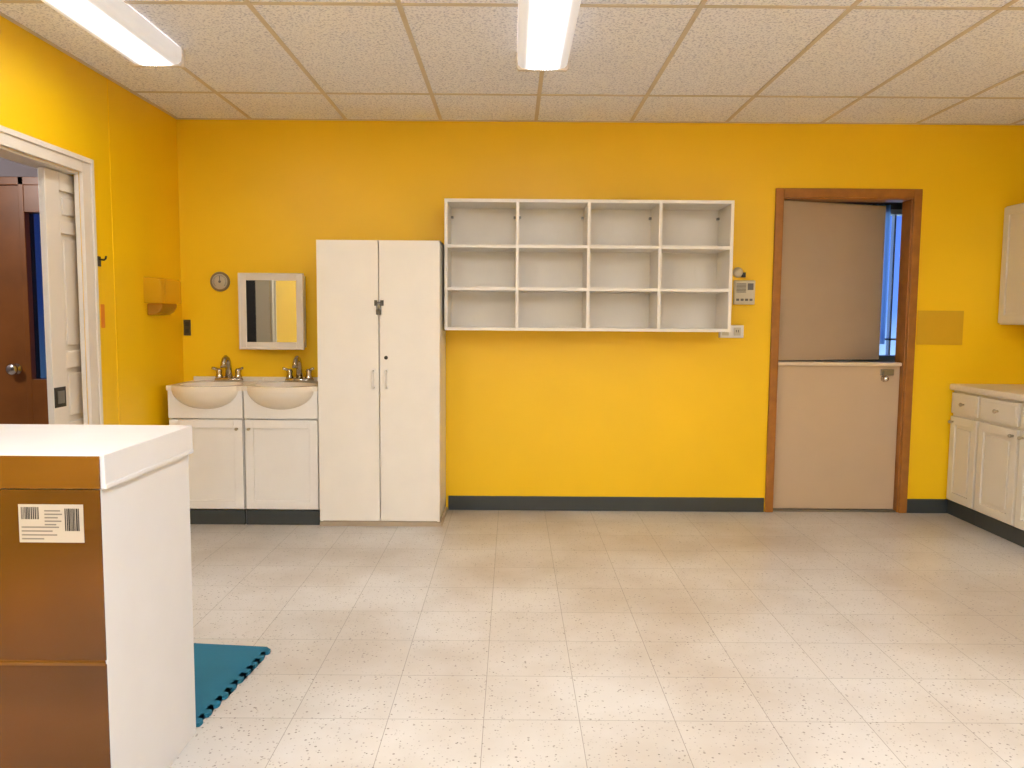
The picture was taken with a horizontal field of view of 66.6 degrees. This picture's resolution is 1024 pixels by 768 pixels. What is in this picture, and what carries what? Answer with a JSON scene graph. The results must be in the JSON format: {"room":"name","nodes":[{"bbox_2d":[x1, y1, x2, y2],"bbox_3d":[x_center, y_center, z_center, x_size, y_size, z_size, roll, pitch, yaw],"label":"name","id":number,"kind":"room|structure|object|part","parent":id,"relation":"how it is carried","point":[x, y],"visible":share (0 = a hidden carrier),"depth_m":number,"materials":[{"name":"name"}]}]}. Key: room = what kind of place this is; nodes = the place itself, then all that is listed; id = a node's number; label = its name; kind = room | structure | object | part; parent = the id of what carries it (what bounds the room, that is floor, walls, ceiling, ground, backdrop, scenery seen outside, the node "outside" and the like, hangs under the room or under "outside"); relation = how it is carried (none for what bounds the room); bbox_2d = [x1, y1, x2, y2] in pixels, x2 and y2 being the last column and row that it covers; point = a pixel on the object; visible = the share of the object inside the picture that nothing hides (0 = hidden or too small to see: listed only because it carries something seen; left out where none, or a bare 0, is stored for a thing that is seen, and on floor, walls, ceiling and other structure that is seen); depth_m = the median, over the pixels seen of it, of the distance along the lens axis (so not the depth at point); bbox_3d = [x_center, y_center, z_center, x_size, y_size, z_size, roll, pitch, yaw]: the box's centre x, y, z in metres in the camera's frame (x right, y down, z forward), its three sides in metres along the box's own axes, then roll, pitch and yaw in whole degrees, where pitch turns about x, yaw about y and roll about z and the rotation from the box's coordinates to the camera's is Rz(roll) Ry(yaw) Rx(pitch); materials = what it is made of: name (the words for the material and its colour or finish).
{"room":"daycare classroom","nodes":[
{"label":"daycare classroom","id":0,"kind":"room"},
{"bbox_2d":[0,157,37,176],"bbox_3d":[-3.552,-0.467,5.041,2.690,2.500,0.120,0,5,0],"label":"wall","id":1,"kind":"structure","parent":0,"point":[8,168],"depth_m":4.91,"materials":[{"name":"grey paint"}]},
{"bbox_2d":[0,177,48,423],"bbox_3d":[-3.448,-0.264,5.024,1.100,2.100,0.148,0,5,0],"label":"door","id":2,"kind":"structure","parent":1,"relation":"in","point":[23,375],"depth_m":5.00,"materials":[{"name":"brown wood"}]},
{"bbox_3d":[-3.194,-0.094,4.998,0.076,0.076,0.068,0,5,0],"label":"knob","id":3,"kind":"part","parent":2,"relation":"part of","materials":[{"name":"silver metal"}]},
{"bbox_3d":[-3.031,-0.562,5.025,0.110,1.060,0.005,0,5,0],"label":"sidelight pane","id":4,"kind":"part","parent":2,"relation":"part of","materials":[{"name":"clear glass"}]},
{"bbox_2d":[0,15,183,424],"bbox_3d":[-2.149,-0.103,1.162,0.120,2.450,7.570,0,5,0],"label":"wall","id":5,"kind":"structure","parent":0,"point":[47,95],"depth_m":4.18,"materials":[{"name":"yellow paint"}]},
{"bbox_2d":[0,125,103,424],"bbox_3d":[-2.137,-0.063,3.383,0.146,1.995,1.080,0,5,0],"label":"trim","id":6,"kind":"structure","parent":5,"relation":"attached to","point":[9,138],"depth_m":3.80,"materials":[{"name":"white paint"}]},
{"bbox_2d":[38,167,83,424],"bbox_3d":[-2.146,-0.079,4.042,0.037,1.895,0.835,0,5,0],"label":"door","id":7,"kind":"structure","parent":5,"relation":"in","point":[56,189],"depth_m":3.69,"materials":[{"name":"white paint"}]},
{"bbox_3d":[-2.132,0.062,3.685,0.007,0.095,0.090,0,5,0],"label":"latch plate","id":8,"kind":"part","parent":7,"relation":"part of","materials":[{"name":"plastic"}]},
{"bbox_2d":[97,256,106,266],"bbox_3d":[-2.063,-0.620,3.933,0.044,0.053,0.030,0,5,0],"label":"wall hook","id":9,"kind":"object","parent":5,"relation":"attached to","point":[99,259],"visible":0.95,"depth_m":3.93,"materials":[{"name":"metal"}]},
{"bbox_2d":[100,304,104,327],"bbox_3d":[-2.087,-0.346,3.979,0.003,0.120,0.035,0,5,0],"label":"paper tag","id":10,"kind":"object","parent":5,"relation":"attached to","point":[102,305],"visible":1,"depth_m":3.97,"materials":[{"name":"orange paper"}]},
{"bbox_2d":[107,79,119,424],"bbox_3d":[-2.086,-0.399,4.103,0.003,2.345,0.006,0,5,0],"label":"trim","id":11,"kind":"structure","parent":5,"relation":"attached to","point":[107,79],"depth_m":4.08,"materials":[{"name":"yellow paint"}]},
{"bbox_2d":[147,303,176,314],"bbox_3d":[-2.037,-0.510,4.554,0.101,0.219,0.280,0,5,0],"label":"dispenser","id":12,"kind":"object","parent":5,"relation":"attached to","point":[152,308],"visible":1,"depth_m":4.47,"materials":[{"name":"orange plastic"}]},
{"bbox_2d":[0,0,1023,124],"bbox_3d":[0.664,-1.347,1.115,5.730,0.084,7.690,0,5,0],"label":"ceiling","id":13,"kind":"structure","parent":0,"point":[913,62],"depth_m":3.68,"materials":[{"name":"tile"}]},
{"bbox_2d":[41,0,184,67],"bbox_3d":[-1.620,-1.439,2.965,0.240,0.077,1.230,0,5,0],"label":"ceiling light","id":14,"kind":"object","parent":13,"relation":"attached to","point":[114,23],"visible":1,"depth_m":3.16,"materials":[{"name":"beige plastic"}]},
{"bbox_2d":[516,0,580,71],"bbox_3d":[0.140,-1.428,2.985,0.240,0.077,1.230,0,5,0],"label":"ceiling light","id":15,"kind":"object","parent":13,"relation":"attached to","point":[546,28],"visible":1,"depth_m":3.13,"materials":[{"name":"beige plastic"}]},
{"bbox_2d":[169,508,1023,767],"bbox_3d":[-0.743,1.091,2.291,8.510,0.100,9.620,0,5,0],"label":"floor","id":16,"kind":"structure","parent":0,"point":[481,638],"depth_m":2.99,"materials":[{"name":"tile"}]},
{"bbox_2d":[0,424,195,767],"bbox_3d":[-1.433,0.595,2.043,1.018,0.920,0.496,0,5,0],"label":"storage cabinet","id":17,"kind":"object","parent":16,"relation":"on","point":[97,640],"visible":1,"depth_m":1.82,"materials":[{"name":"white plastic"}]},
{"bbox_3d":[-1.436,0.655,1.804,0.996,0.840,0.008,0,5,0],"label":"panel","id":18,"kind":"part","parent":17,"relation":"part of","materials":[{"name":"brown wood"}]},
{"bbox_2d":[166,355,263,524],"bbox_3d":[-1.801,0.327,4.748,0.442,0.994,0.489,0,5,0],"label":"vanity","id":19,"kind":"object","parent":16,"relation":"on","point":[213,406],"visible":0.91,"depth_m":4.61,"materials":[{"name":"white paint"}]},
{"bbox_3d":[-1.802,0.474,4.613,0.430,0.533,0.018,0,5,0],"label":"door","id":20,"kind":"part","parent":19,"relation":"part of","materials":[{"name":"white paint"}]},
{"bbox_2d":[166,380,259,408],"bbox_3d":[-1.800,0.070,4.726,0.442,0.148,0.489,0,5,0],"label":"sink","id":21,"kind":"object","parent":19,"relation":"in","point":[194,394],"depth_m":4.55,"materials":[{"name":"ceramic"}]},
{"bbox_3d":[-1.844,-0.073,4.888,0.049,0.075,0.071,3,6,30],"label":"lever","id":22,"kind":"part","parent":19,"relation":"part of","materials":[{"name":"silver metal"}]},
{"bbox_3d":[-1.778,-0.106,4.850,0.043,0.148,0.133,0,5,0],"label":"spout","id":23,"kind":"part","parent":19,"relation":"part of","materials":[{"name":"silver metal"}]},
{"bbox_3d":[-1.779,-0.030,4.901,0.180,0.023,0.068,0,5,0],"label":"plate","id":24,"kind":"part","parent":19,"relation":"part of","materials":[{"name":"silver metal"}]},
{"bbox_3d":[-1.713,-0.072,4.888,0.049,0.075,0.071,-2,6,-30],"label":"lever","id":25,"kind":"part","parent":19,"relation":"part of","materials":[{"name":"silver metal"}]},
{"bbox_2d":[194,643,270,726],"bbox_3d":[-1.207,1.000,2.642,0.588,0.012,0.565,1,5,5],"label":"foam mat","id":26,"kind":"object","parent":16,"relation":"on","point":[218,668],"visible":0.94,"depth_m":2.71,"materials":[{"name":"teal rubber"}]},
{"bbox_2d":[242,356,319,524],"bbox_3d":[-1.358,0.330,4.748,0.440,0.994,0.489,0,5,0],"label":"vanity","id":27,"kind":"object","parent":16,"relation":"on","point":[281,416],"visible":0.98,"depth_m":4.61,"materials":[{"name":"white paint"}]},
{"bbox_2d":[242,381,317,409],"bbox_3d":[-1.357,0.073,4.726,0.440,0.148,0.489,0,5,0],"label":"sink","id":28,"kind":"object","parent":27,"relation":"in","point":[262,395],"depth_m":4.55,"materials":[{"name":"ceramic"}]},
{"bbox_3d":[-1.359,0.477,4.613,0.428,0.533,0.018,0,5,0],"label":"door","id":29,"kind":"part","parent":27,"relation":"part of","materials":[{"name":"white paint"}]},
{"bbox_3d":[-1.401,-0.070,4.888,0.049,0.075,0.071,3,6,30],"label":"lever","id":30,"kind":"part","parent":27,"relation":"part of","materials":[{"name":"silver metal"}]},
{"bbox_3d":[-1.335,-0.103,4.850,0.043,0.148,0.133,0,5,0],"label":"spout","id":31,"kind":"part","parent":27,"relation":"part of","materials":[{"name":"silver metal"}]},
{"bbox_3d":[-1.336,-0.027,4.901,0.180,0.023,0.068,0,5,0],"label":"plate","id":32,"kind":"part","parent":27,"relation":"part of","materials":[{"name":"silver metal"}]},
{"bbox_3d":[-1.270,-0.069,4.888,0.049,0.075,0.071,-2,6,-30],"label":"lever","id":33,"kind":"part","parent":27,"relation":"part of","materials":[{"name":"silver metal"}]},
{"bbox_2d":[316,240,447,526],"bbox_3d":[-0.770,-0.008,4.738,0.723,1.677,0.450,0,5,0],"label":"cupboard","id":34,"kind":"object","parent":16,"relation":"on","point":[381,334],"visible":0.96,"depth_m":4.55,"materials":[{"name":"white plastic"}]},
{"bbox_3d":[-0.953,-0.010,4.556,0.356,1.642,0.019,0,5,0],"label":"door","id":35,"kind":"part","parent":34,"relation":"part of","materials":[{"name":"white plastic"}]},
{"bbox_3d":[-0.807,-0.026,4.528,0.022,0.124,0.035,0,5,0],"label":"handle","id":36,"kind":"part","parent":34,"relation":"part of","materials":[{"name":"white paint"}]},
{"bbox_3d":[-0.733,-0.026,4.528,0.022,0.124,0.035,0,5,0],"label":"handle","id":37,"kind":"part","parent":34,"relation":"part of","materials":[{"name":"white paint"}]},
{"bbox_3d":[-0.596,-0.007,4.556,0.348,1.642,0.019,0,5,0],"label":"door","id":38,"kind":"part","parent":34,"relation":"part of","materials":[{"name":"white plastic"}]},
{"bbox_2d":[946,390,982,524],"bbox_3d":[3.077,0.449,4.848,0.634,0.800,0.298,0,5,0],"label":"base cabinet","id":39,"kind":"object","parent":16,"relation":"on","point":[964,422],"visible":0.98,"depth_m":4.83,"materials":[{"name":"beige paint"}]},
{"bbox_3d":[2.801,0.480,4.851,0.020,0.535,0.276,0,5,0],"label":"door","id":40,"kind":"part","parent":39,"relation":"part of","materials":[{"name":"beige paint"}]},
{"bbox_3d":[2.803,0.129,4.821,0.021,0.130,0.276,0,5,0],"label":"drawer","id":41,"kind":"part","parent":39,"relation":"part of","materials":[{"name":"beige paint"}]},
{"bbox_2d":[974,395,1023,546],"bbox_3d":[3.077,0.494,4.320,0.634,0.800,0.758,0,5,0],"label":"base cabinet","id":42,"kind":"object","parent":16,"relation":"on","point":[999,483],"visible":0.99,"depth_m":4.46,"materials":[{"name":"beige paint"}]},
{"bbox_2d":[950,384,1023,401],"bbox_3d":[3.091,0.064,4.428,0.613,0.038,1.078,0,5,0],"label":"countertop","id":43,"kind":"structure","parent":42,"relation":"on","point":[1007,391],"depth_m":4.64,"materials":[{"name":"beige laminate"}]},
{"bbox_3d":[2.801,0.508,4.512,0.020,0.535,0.356,0,5,0],"label":"door","id":44,"kind":"part","parent":42,"relation":"part of","materials":[{"name":"beige paint"}]},
{"bbox_3d":[2.803,0.157,4.483,0.021,0.130,0.356,0,5,0],"label":"drawer","id":45,"kind":"part","parent":42,"relation":"part of","materials":[{"name":"beige paint"}]},
{"bbox_3d":[2.801,0.540,4.134,0.020,0.535,0.356,0,5,0],"label":"door","id":46,"kind":"part","parent":42,"relation":"part of","materials":[{"name":"beige paint"}]},
{"bbox_3d":[2.803,0.189,4.104,0.021,0.130,0.356,0,5,0],"label":"drawer","id":47,"kind":"part","parent":42,"relation":"part of","materials":[{"name":"beige paint"}]},
{"bbox_2d":[176,119,1023,507],"bbox_3d":[0.658,-0.408,4.993,5.730,2.450,0.120,0,5,0],"label":"wall","id":48,"kind":"structure","parent":0,"point":[529,413],"depth_m":4.90,"materials":[{"name":"yellow paint"}]},
{"bbox_2d":[183,320,190,335],"bbox_3d":[-2.055,-0.357,4.934,0.045,0.100,0.009,0,5,0],"label":"wall outlet","id":49,"kind":"object","parent":48,"relation":"attached to","point":[187,323],"visible":1,"depth_m":4.93,"materials":[{"name":"brown plastic"}]},
{"bbox_2d":[185,322,188,333],"bbox_3d":[-2.055,-0.356,4.932,0.025,0.076,0.004,0,5,0],"label":"socket","id":50,"kind":"object","parent":49,"relation":"attached to","point":[186,323],"depth_m":4.93,"materials":[{"name":"plastic"}]},
{"bbox_2d":[210,272,229,291],"bbox_3d":[-1.835,-0.644,4.904,0.124,0.124,0.021,0,5,0],"label":"thermometer","id":51,"kind":"object","parent":48,"relation":"attached to","point":[219,281],"visible":1,"depth_m":4.90,"materials":[{"name":"beige metal"}]},
{"bbox_2d":[194,376,263,380],"bbox_3d":[-1.799,-0.035,4.954,0.442,0.025,0.017,0,5,0],"label":"backsplash","id":52,"kind":"structure","parent":48,"relation":"attached to","point":[195,377],"depth_m":4.95,"materials":[{"name":"ceramic"}]},
{"bbox_2d":[238,273,305,349],"bbox_3d":[-1.487,-0.452,4.868,0.400,0.470,0.120,0,5,0],"label":"medicine cabinet","id":53,"kind":"object","parent":48,"relation":"attached to","point":[271,306],"visible":1,"depth_m":4.82,"materials":[{"name":"white paint"}]},
{"bbox_2d":[246,280,296,341],"bbox_3d":[-1.487,-0.449,4.826,0.310,0.380,0.008,0,5,0],"label":"mirror glass","id":54,"kind":"object","parent":53,"relation":"attached to","point":[271,305],"depth_m":4.82,"materials":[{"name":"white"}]},
{"bbox_2d":[264,377,317,380],"bbox_3d":[-1.356,-0.032,4.954,0.440,0.025,0.017,0,5,0],"label":"backsplash","id":55,"kind":"structure","parent":48,"relation":"attached to","point":[265,378],"depth_m":4.95,"materials":[{"name":"ceramic"}]},
{"bbox_2d":[444,198,734,331],"bbox_3d":[0.453,-0.712,4.758,1.705,0.772,0.292,0,5,0],"label":"wall shelf","id":56,"kind":"object","parent":48,"relation":"attached to","point":[510,264],"visible":1,"depth_m":4.88,"materials":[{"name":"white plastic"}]},
{"bbox_2d":[448,496,763,511],"bbox_3d":[0.606,0.772,5.027,2.033,0.092,0.012,0,5,0],"label":"baseboard","id":57,"kind":"structure","parent":48,"relation":"attached to","point":[544,503],"depth_m":5.02,"materials":[{"name":"grey plastic"}]},
{"bbox_2d":[718,325,743,337],"bbox_3d":[1.382,-0.331,4.919,0.150,0.080,0.039,0,5,0],"label":"switch box","id":58,"kind":"object","parent":48,"relation":"attached to","point":[737,331],"visible":0.71,"depth_m":4.90,"materials":[{"name":"white paint"}]},
{"bbox_2d":[734,328,740,335],"bbox_3d":[1.416,-0.330,4.902,0.042,0.050,0.005,0,5,0],"label":"socket","id":59,"kind":"object","parent":58,"relation":"attached to","point":[737,331],"depth_m":4.90,"materials":[{"name":"beige plastic"}]},
{"bbox_2d":[733,267,745,277],"bbox_3d":[1.427,-0.700,4.894,0.079,0.064,0.028,0,5,0],"label":"bell","id":60,"kind":"object","parent":48,"relation":"attached to","point":[738,272],"visible":1,"depth_m":4.89,"materials":[{"name":"beige plastic"}]},
{"bbox_2d":[733,280,754,304],"bbox_3d":[1.459,-0.575,4.902,0.130,0.150,0.035,0,5,0],"label":"intercom","id":61,"kind":"object","parent":48,"relation":"attached to","point":[743,290],"visible":1,"depth_m":4.89,"materials":[{"name":"beige plastic"}]},
{"bbox_2d":[736,285,745,290],"bbox_3d":[1.436,-0.602,4.885,0.060,0.055,0.001,0,5,0],"label":"speaker grille","id":62,"kind":"object","parent":61,"relation":"attached to","point":[738,287],"depth_m":4.89,"materials":[{"name":"grey plastic"}]},
{"bbox_2d":[773,508,895,511],"bbox_3d":[2.084,0.818,5.098,0.820,0.010,0.115,0,5,0],"label":"trim","id":63,"kind":"structure","parent":48,"relation":"attached to","point":[774,509],"depth_m":5.04,"materials":[{"name":"wood"}]},
{"bbox_2d":[773,200,901,508],"bbox_3d":[2.086,-0.180,5.096,0.802,1.974,0.289,0,5,0],"label":"door","id":64,"kind":"structure","parent":48,"relation":"in","point":[836,422],"depth_m":5.04,"materials":[{"name":"beige paint"}]},
{"bbox_3d":[2.088,0.346,5.056,0.792,0.933,0.040,0,5,0],"label":"panel","id":65,"kind":"part","parent":64,"relation":"part of","materials":[{"name":"beige paint"}]},
{"bbox_3d":[2.385,-0.034,4.984,0.040,0.040,0.040,0,5,0],"label":"knob","id":66,"kind":"part","parent":64,"relation":"part of","materials":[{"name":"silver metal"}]},
{"bbox_2d":[764,188,922,512],"bbox_3d":[2.091,-0.199,5.001,0.912,2.052,0.138,0,5,0],"label":"trim","id":67,"kind":"structure","parent":48,"relation":"attached to","point":[911,199],"depth_m":4.93,"materials":[{"name":"brown wood"}]},
{"bbox_2d":[907,499,947,512],"bbox_3d":[2.674,0.787,5.027,0.262,0.092,0.012,0,5,0],"label":"baseboard","id":68,"kind":"structure","parent":48,"relation":"attached to","point":[913,505],"depth_m":5.02,"materials":[{"name":"grey plastic"}]},
{"bbox_2d":[916,311,963,344],"bbox_3d":[2.708,-0.356,4.934,0.290,0.215,0.004,0,5,0],"label":"wall panel","id":69,"kind":"object","parent":48,"relation":"attached to","point":[933,327],"visible":1,"depth_m":4.93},
{"bbox_2d":[790,202,902,361],"bbox_3d":[2.279,-0.526,6.226,2.150,2.500,0.100,0,5,0],"label":"wall","id":70,"kind":"structure","parent":0,"point":[894,205],"depth_m":6.10,"materials":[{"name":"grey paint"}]},
{"bbox_2d":[816,204,901,361],"bbox_3d":[2.806,-0.786,6.144,0.760,1.220,0.140,0,5,0],"label":"window","id":71,"kind":"structure","parent":70,"relation":"in","point":[894,213],"depth_m":6.12,"materials":[{"name":"glass"},{"name":"dark metal"}]},
{"bbox_2d":[865,204,890,343],"bbox_3d":[2.724,-0.853,6.098,0.435,1.080,0.028,0,5,0],"label":"curtain","id":72,"kind":"object","parent":71,"relation":"hanging from","point":[888,207],"depth_m":6.09,"materials":[{"name":"blue fabric"}]},
{"bbox_3d":[3.461,-0.064,1.162,0.120,2.450,7.570,0,5,0],"label":"wall","id":73,"kind":"structure","parent":0,"visible":0},
{"bbox_2d":[998,203,1023,324],"bbox_3d":[3.218,-0.703,4.454,0.370,0.735,0.899,0,5,0],"label":"upper cabinet","id":74,"kind":"object","parent":73,"relation":"attached to","point":[1011,296],"visible":1,"depth_m":4.78,"materials":[{"name":"beige paint"}]}
]}

